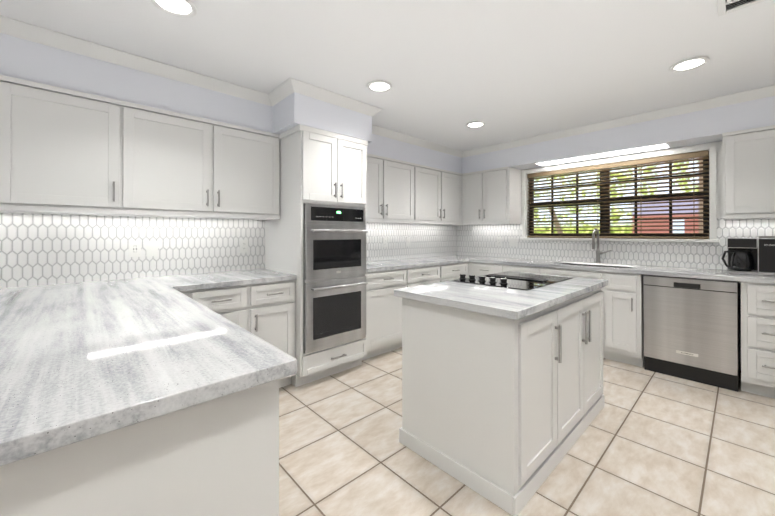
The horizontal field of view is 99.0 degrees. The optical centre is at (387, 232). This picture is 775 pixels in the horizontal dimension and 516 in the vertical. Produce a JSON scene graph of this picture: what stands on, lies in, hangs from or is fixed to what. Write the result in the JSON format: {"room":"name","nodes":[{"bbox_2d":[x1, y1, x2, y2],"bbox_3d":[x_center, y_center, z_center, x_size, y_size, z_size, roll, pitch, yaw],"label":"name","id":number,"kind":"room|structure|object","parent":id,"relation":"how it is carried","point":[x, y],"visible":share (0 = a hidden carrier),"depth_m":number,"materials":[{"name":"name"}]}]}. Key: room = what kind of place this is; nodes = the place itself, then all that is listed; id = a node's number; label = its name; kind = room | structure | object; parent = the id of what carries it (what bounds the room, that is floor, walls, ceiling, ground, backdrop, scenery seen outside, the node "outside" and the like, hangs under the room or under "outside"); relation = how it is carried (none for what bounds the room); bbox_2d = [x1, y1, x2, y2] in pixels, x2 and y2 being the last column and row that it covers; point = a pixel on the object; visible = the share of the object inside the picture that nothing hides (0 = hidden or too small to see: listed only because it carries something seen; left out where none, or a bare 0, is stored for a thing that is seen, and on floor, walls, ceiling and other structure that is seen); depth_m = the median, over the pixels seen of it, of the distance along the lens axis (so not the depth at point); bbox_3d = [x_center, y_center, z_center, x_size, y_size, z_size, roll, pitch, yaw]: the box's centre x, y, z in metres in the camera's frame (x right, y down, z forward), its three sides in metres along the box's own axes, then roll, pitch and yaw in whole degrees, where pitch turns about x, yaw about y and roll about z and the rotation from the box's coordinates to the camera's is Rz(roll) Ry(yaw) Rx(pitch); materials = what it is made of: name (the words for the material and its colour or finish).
{"room":"kitchen","nodes":[
{"label":"kitchen","id":0,"kind":"room"},
{"bbox_2d":[0,0,774,150],"bbox_3d":[0.756,-1.208,-0.021,7.996,0.050,7.522,0,0,-43],"label":"ceiling","id":1,"kind":"structure","parent":0,"point":[504,71],"depth_m":2.14,"materials":[{"name":"white paint"}]},
{"bbox_2d":[0,15,271,105],"bbox_3d":[-2.666,-1.143,1.304,4.600,0.068,0.072,0,0,-43],"label":"crown molding","id":2,"kind":"structure","parent":1,"relation":"attached to","point":[69,43],"depth_m":2.16,"materials":[{"name":"white wood"}]},
{"bbox_2d":[150,0,196,17],"bbox_3d":[-1.093,-1.169,1.692,0.208,0.014,0.208,0,0,-43],"label":"recessed light","id":3,"kind":"object","parent":1,"relation":"in","point":[182,8],"visible":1,"depth_m":1.72,"materials":[{"name":"white plastic"}]},
{"bbox_2d":[268,82,288,105],"bbox_3d":[-0.864,-1.139,2.691,0.072,0.068,0.300,0,0,-43],"label":"crown molding","id":4,"kind":"structure","parent":1,"relation":"attached to","point":[276,95],"depth_m":2.75,"materials":[{"name":"white wood"}]},
{"bbox_2d":[284,77,382,116],"bbox_3d":[-0.415,-1.138,2.849,0.944,0.068,0.072,0,0,-43],"label":"crown molding","id":5,"kind":"structure","parent":1,"relation":"attached to","point":[291,85],"depth_m":2.77,"materials":[{"name":"white wood"}]},
{"bbox_2d":[367,80,392,92],"bbox_3d":[-0.062,-1.166,2.644,0.208,0.014,0.208,0,0,-43],"label":"recessed light","id":6,"kind":"object","parent":1,"relation":"in","point":[378,86],"visible":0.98,"depth_m":2.65,"materials":[{"name":"white"}]},
{"bbox_2d":[372,125,463,157],"bbox_3d":[0.325,-1.134,4.093,1.980,0.068,0.072,0,0,-43],"label":"crown molding","id":7,"kind":"structure","parent":1,"relation":"attached to","point":[377,130],"depth_m":4.10,"materials":[{"name":"white wood"}]},
{"bbox_2d":[466,121,484,127],"bbox_3d":[0.948,-1.163,3.572,0.208,0.014,0.208,0,0,-43],"label":"recessed light","id":8,"kind":"object","parent":1,"relation":"in","point":[476,124],"visible":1,"depth_m":3.57,"materials":[{"name":"white plastic"}]},
{"bbox_2d":[464,85,774,156],"bbox_3d":[3.454,-1.140,2.275,0.072,0.068,7.000,0,0,-43],"label":"crown molding","id":9,"kind":"structure","parent":1,"relation":"attached to","point":[769,91],"depth_m":3.28,"materials":[{"name":"white wood"}]},
{"bbox_2d":[669,56,709,72],"bbox_3d":[2.094,-1.167,2.299,0.208,0.014,0.208,0,0,-43],"label":"recessed light","id":10,"kind":"object","parent":1,"relation":"in","point":[689,64],"visible":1,"depth_m":2.30,"materials":[{"name":"white plastic"}]},
{"bbox_2d":[717,0,765,15],"bbox_3d":[1.716,-1.171,1.580,0.385,0.013,0.205,0,0,-43],"label":"ceiling vent","id":11,"kind":"object","parent":1,"relation":"in","point":[724,7],"visible":1,"depth_m":1.70,"materials":[{"name":"white metal"}]},
{"bbox_2d":[0,33,774,173],"bbox_3d":[0.756,-1.027,-0.024,7.794,0.308,7.320,0,0,-43],"label":"wall","id":12,"kind":"structure","parent":0,"point":[23,59],"depth_m":2.78,"materials":[{"name":"white"}]},
{"bbox_2d":[536,144,668,165],"bbox_3d":[2.347,-0.860,3.737,0.200,0.002,1.250,0,0,-43],"label":"light panel","id":13,"kind":"object","parent":12,"relation":"attached to","point":[654,147],"visible":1,"depth_m":3.64,"materials":[{"name":"white plastic"}]},
{"bbox_2d":[279,347,774,515],"bbox_3d":[0.756,1.282,-0.029,7.996,0.050,7.522,0,0,-43],"label":"floor","id":14,"kind":"structure","parent":0,"point":[649,443],"depth_m":1.87,"materials":[{"name":"tile"}]},
{"bbox_2d":[0,379,278,515],"bbox_3d":[-0.773,0.820,0.847,0.794,0.880,0.547,0,0,-43],"label":"base cabinet","id":15,"kind":"object","parent":14,"relation":"on","point":[217,456],"visible":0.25,"depth_m":0.73,"materials":[{"name":"white wood"}]},
{"bbox_2d":[0,285,296,465],"bbox_3d":[-1.225,0.360,1.099,1.167,0.040,1.650,0,0,-43],"label":"countertop","id":16,"kind":"structure","parent":15,"relation":"on","point":[81,361],"depth_m":0.87,"materials":[{"name":"white stone"}]},
{"bbox_2d":[181,280,295,387],"bbox_3d":[-1.281,0.825,2.613,0.906,0.880,0.677,0,0,-43],"label":"base cabinet","id":17,"kind":"object","parent":14,"relation":"on","point":[266,312],"visible":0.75,"depth_m":2.51,"materials":[{"name":"white wood"}]},
{"bbox_2d":[0,269,296,300],"bbox_3d":[-2.183,0.363,1.780,3.363,0.040,0.652,0,0,-43],"label":"countertop","id":18,"kind":"structure","parent":17,"relation":"on","point":[202,281],"depth_m":2.28,"materials":[{"name":"white stone"}]},
{"bbox_2d":[265,124,367,386],"bbox_3d":[-0.660,0.203,3.102,0.707,2.128,0.812,0,0,-43],"label":"tall cabinet","id":19,"kind":"object","parent":14,"relation":"on","point":[316,238],"visible":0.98,"depth_m":2.83,"materials":[{"name":"white wood"}]},
{"bbox_2d":[303,203,367,353],"bbox_3d":[-0.632,0.372,3.088,0.625,1.210,0.754,0,0,-43],"label":"double oven","id":20,"kind":"object","parent":19,"relation":"in","point":[334,234],"depth_m":2.83,"materials":[{"name":"silver metal"}]},
{"bbox_2d":[362,268,413,359],"bbox_3d":[-0.205,0.829,3.636,0.685,0.880,0.647,0,0,-43],"label":"base cabinet","id":21,"kind":"object","parent":14,"relation":"on","point":[384,319],"depth_m":3.38,"materials":[{"name":"white wood"}]},
{"bbox_2d":[414,264,445,285],"bbox_3d":[0.207,0.830,4.021,0.726,0.880,0.647,0,0,-43],"label":"base cabinet","id":22,"kind":"object","parent":14,"relation":"on","point":[425,275],"depth_m":3.85,"materials":[{"name":"white wood"}]},
{"bbox_2d":[446,262,467,280],"bbox_3d":[0.619,0.831,4.406,0.683,0.880,0.647,0,0,-43],"label":"base cabinet","id":23,"kind":"object","parent":14,"relation":"on","point":[453,271],"depth_m":4.20,"materials":[{"name":"white wood"}]},
{"bbox_2d":[468,262,495,277],"bbox_3d":[1.510,0.831,4.400,0.646,0.880,0.557,0,0,-43],"label":"base cabinet","id":24,"kind":"object","parent":14,"relation":"on","point":[477,269],"depth_m":4.26,"materials":[{"name":"white wood"}]},
{"bbox_2d":[367,256,468,271],"bbox_3d":[0.197,0.370,4.001,1.770,0.040,0.652,0,0,-43],"label":"countertop","id":25,"kind":"structure","parent":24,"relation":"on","point":[393,264],"depth_m":3.86,"materials":[{"name":"white stone"}]},
{"bbox_2d":[440,255,774,283],"bbox_3d":[2.049,0.369,3.810,0.652,0.040,3.458,0,0,-43],"label":"countertop","id":26,"kind":"structure","parent":24,"relation":"on","point":[668,271],"depth_m":3.25,"materials":[{"name":"white stone"}]},
{"bbox_2d":[592,228,610,262],"bbox_3d":[2.385,0.149,3.693,0.218,0.399,0.162,0,0,-43],"label":"faucet","id":27,"kind":"object","parent":26,"relation":"on","point":[598,252],"visible":1,"depth_m":3.76,"materials":[{"name":"silver metal"}]},
{"bbox_2d":[721,236,774,275],"bbox_3d":[3.084,0.187,2.817,0.321,0.318,0.334,0,0,-43],"label":"coffee maker","id":28,"kind":"object","parent":26,"relation":"on","point":[751,256],"visible":1,"depth_m":2.73,"materials":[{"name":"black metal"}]},
{"bbox_2d":[399,283,607,515],"bbox_3d":[0.836,0.823,2.189,1.388,0.880,0.763,0,0,-43],"label":"kitchen island","id":29,"kind":"object","parent":14,"relation":"on","point":[503,405],"depth_m":1.71,"materials":[{"name":"white wood"}]},
{"bbox_2d":[394,277,607,322],"bbox_3d":[0.823,0.364,2.202,1.435,0.040,0.770,0,0,-43],"label":"island countertop","id":30,"kind":"structure","parent":29,"relation":"on","point":[500,302],"depth_m":1.83,"materials":[{"name":"grey stone"}]},
{"bbox_2d":[454,271,573,290],"bbox_3d":[0.920,0.324,2.421,0.774,0.040,0.556,0,0,-43],"label":"cooktop","id":31,"kind":"object","parent":30,"relation":"in","point":[524,281],"depth_m":2.33,"materials":[{"name":"black glass"}]},
{"bbox_2d":[496,264,567,275],"bbox_3d":[1.800,0.830,4.090,0.646,0.880,0.588,0,0,-43],"label":"base cabinet","id":32,"kind":"object","parent":14,"relation":"on","point":[499,267],"depth_m":3.78,"materials":[{"name":"white wood"}]},
{"bbox_2d":[602,286,643,366],"bbox_3d":[2.254,0.948,3.603,0.646,0.640,0.856,0,0,-43],"label":"base cabinet","id":33,"kind":"object","parent":14,"relation":"on","point":[622,317],"depth_m":3.16,"materials":[{"name":"white wood"}]},
{"bbox_2d":[643,275,738,391],"bbox_3d":[2.764,0.829,3.017,0.606,0.876,0.597,0,0,-43],"label":"dishwasher","id":34,"kind":"object","parent":14,"relation":"on","point":[691,329],"visible":1,"depth_m":2.79,"materials":[{"name":"silver metal"}]},
{"bbox_2d":[741,282,774,398],"bbox_3d":[3.099,0.825,2.675,0.677,0.880,0.328,0,0,-43],"label":"base cabinet","id":35,"kind":"object","parent":14,"relation":"on","point":[757,338],"visible":1,"depth_m":2.53,"materials":[{"name":"white wood"}]},
{"bbox_2d":[521,141,740,370],"bbox_3d":[3.665,0.045,2.688,0.160,2.440,7.322,0,0,-43],"label":"wall","id":36,"kind":"structure","parent":0,"point":[719,177],"depth_m":3.14,"materials":[{"name":"white paint"}]},
{"bbox_2d":[454,167,520,225],"bbox_3d":[1.332,-0.484,4.794,0.377,0.743,1.058,0,0,-43],"label":"upper cabinet","id":37,"kind":"object","parent":36,"relation":"attached to","point":[491,196],"visible":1,"depth_m":4.50,"materials":[{"name":"white wood"}]},
{"bbox_2d":[457,218,774,269],"bbox_3d":[3.606,0.103,2.627,0.007,0.485,7.313,0,0,-43],"label":"wall tile","id":38,"kind":"structure","parent":36,"relation":"attached to","point":[476,240],"depth_m":3.72,"materials":[{"name":"white tile"}]},
{"bbox_2d":[497,238,501,245],"bbox_3d":[1.606,0.132,4.759,0.008,0.118,0.075,0,0,-43],"label":"electrical outlet","id":39,"kind":"object","parent":38,"relation":"attached to","point":[499,241],"visible":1,"depth_m":4.75,"materials":[{"name":"white plastic"}]},
{"bbox_2d":[509,238,516,245],"bbox_3d":[1.747,0.132,4.603,0.016,0.118,0.120,0,0,-43],"label":"light switch","id":40,"kind":"object","parent":38,"relation":"attached to","point":[512,241],"visible":1,"depth_m":4.60,"materials":[{"name":"white plastic"}]},
{"bbox_2d":[520,143,719,242],"bbox_3d":[2.534,-0.374,3.876,0.195,0.947,1.920,0,0,-43],"label":"kitchen window","id":41,"kind":"structure","parent":36,"relation":"in","point":[712,198],"depth_m":3.69,"materials":[{"name":"white"}]},
{"bbox_2d":[527,150,708,238],"bbox_3d":[2.521,-0.366,3.864,0.060,0.859,1.768,0,0,-43],"label":"window blinds","id":42,"kind":"object","parent":41,"relation":"attached to","point":[697,155],"visible":0.92,"depth_m":3.68,"materials":[{"name":"brown wood"}]},
{"bbox_2d":[722,125,774,219],"bbox_3d":[3.160,-0.491,2.834,0.377,0.743,0.402,0,0,-43],"label":"upper cabinet","id":43,"kind":"object","parent":36,"relation":"attached to","point":[748,173],"visible":1,"depth_m":2.76,"materials":[{"name":"white wood"}]},
{"bbox_3d":[-1.782,0.045,2.695,7.996,2.440,0.120,0,0,-43],"label":"wall","id":44,"kind":"structure","parent":0,"visible":0},
{"bbox_2d":[0,75,15,212],"bbox_3d":[-2.466,-0.495,1.738,0.680,0.743,0.347,0,0,-43],"label":"upper cabinet","id":45,"kind":"object","parent":44,"relation":"attached to","point":[7,84],"depth_m":1.84,"materials":[{"name":"white wood"}]},
{"bbox_2d":[16,78,135,216],"bbox_3d":[-2.065,-0.493,2.112,0.680,0.743,0.347,0,0,-43],"label":"upper cabinet","id":46,"kind":"object","parent":44,"relation":"attached to","point":[63,151],"depth_m":2.02,"materials":[{"name":"white wood"}]},
{"bbox_2d":[136,104,223,218],"bbox_3d":[-1.665,-0.492,2.486,0.680,0.743,0.347,0,0,-43],"label":"upper cabinet","id":47,"kind":"object","parent":44,"relation":"attached to","point":[180,157],"depth_m":2.40,"materials":[{"name":"white wood"}]},
{"bbox_2d":[0,213,456,287],"bbox_3d":[-1.739,0.103,2.647,7.794,0.485,0.007,0,0,-43],"label":"wall tile","id":48,"kind":"structure","parent":44,"relation":"attached to","point":[41,249],"depth_m":2.52,"materials":[{"name":"white tile"}]},
{"bbox_2d":[129,241,140,256],"bbox_3d":[-1.898,0.125,2.488,0.075,0.118,0.008,0,0,-43],"label":"electrical outlet","id":49,"kind":"object","parent":48,"relation":"attached to","point":[134,248],"visible":1,"depth_m":2.49,"materials":[{"name":"white plastic"}]},
{"bbox_2d":[146,241,157,256],"bbox_3d":[-1.818,0.125,2.558,0.075,0.118,0.016,0,0,-43],"label":"light switch","id":50,"kind":"object","parent":48,"relation":"attached to","point":[151,248],"visible":1,"depth_m":2.56,"materials":[{"name":"white plastic"}]},
{"bbox_2d":[240,240,247,252],"bbox_3d":[-1.315,0.127,3.033,0.075,0.118,0.008,0,0,-43],"label":"electrical outlet","id":51,"kind":"object","parent":48,"relation":"attached to","point":[243,246],"visible":1,"depth_m":3.03,"materials":[{"name":"white plastic"}]},
{"bbox_2d":[383,238,386,246],"bbox_3d":[-0.028,0.130,4.233,0.075,0.118,0.008,0,0,-43],"label":"electrical outlet","id":52,"kind":"object","parent":48,"relation":"attached to","point":[384,242],"visible":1,"depth_m":4.23,"materials":[{"name":"white plastic"}]},
{"bbox_2d":[406,238,409,246],"bbox_3d":[0.282,0.131,4.517,0.075,0.118,0.016,0,0,-43],"label":"light switch","id":53,"kind":"object","parent":48,"relation":"attached to","point":[407,241],"visible":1,"depth_m":4.51,"materials":[{"name":"white plastic"}]},
{"bbox_2d":[224,123,279,219],"bbox_3d":[-1.288,-0.491,2.837,0.615,0.743,0.347,0,0,-43],"label":"upper cabinet","id":54,"kind":"object","parent":44,"relation":"attached to","point":[251,156],"depth_m":2.75,"materials":[{"name":"white wood"}]},
{"bbox_2d":[367,153,390,223],"bbox_3d":[-0.338,-0.488,3.723,0.605,0.743,0.347,0,0,-43],"label":"upper cabinet","id":55,"kind":"object","parent":44,"relation":"attached to","point":[378,167],"depth_m":3.72,"materials":[{"name":"white wood"}]},
{"bbox_2d":[391,158,418,224],"bbox_3d":[0.028,-0.487,4.065,0.664,0.743,0.347,0,0,-43],"label":"upper cabinet","id":56,"kind":"object","parent":44,"relation":"attached to","point":[401,192],"depth_m":4.00,"materials":[{"name":"white wood"}]},
{"bbox_2d":[419,165,446,224],"bbox_3d":[0.412,-0.486,4.423,0.674,0.743,0.347,0,0,-43],"label":"upper cabinet","id":57,"kind":"object","parent":44,"relation":"attached to","point":[432,181],"depth_m":4.37,"materials":[{"name":"white wood"}]},
{"bbox_2d":[447,170,462,224],"bbox_3d":[0.773,-0.485,4.760,0.581,0.743,0.347,0,0,-43],"label":"upper cabinet","id":58,"kind":"object","parent":44,"relation":"attached to","point":[454,180],"depth_m":4.70,"materials":[{"name":"white wood"}]},
{"label":"outside","id":59,"kind":"structure","parent":0,"visible":0},
{"bbox_2d":[534,157,702,232],"bbox_3d":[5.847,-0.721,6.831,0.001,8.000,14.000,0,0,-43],"label":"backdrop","id":60,"kind":"structure","parent":59,"point":[663,212],"depth_m":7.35,"materials":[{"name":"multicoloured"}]}
]}

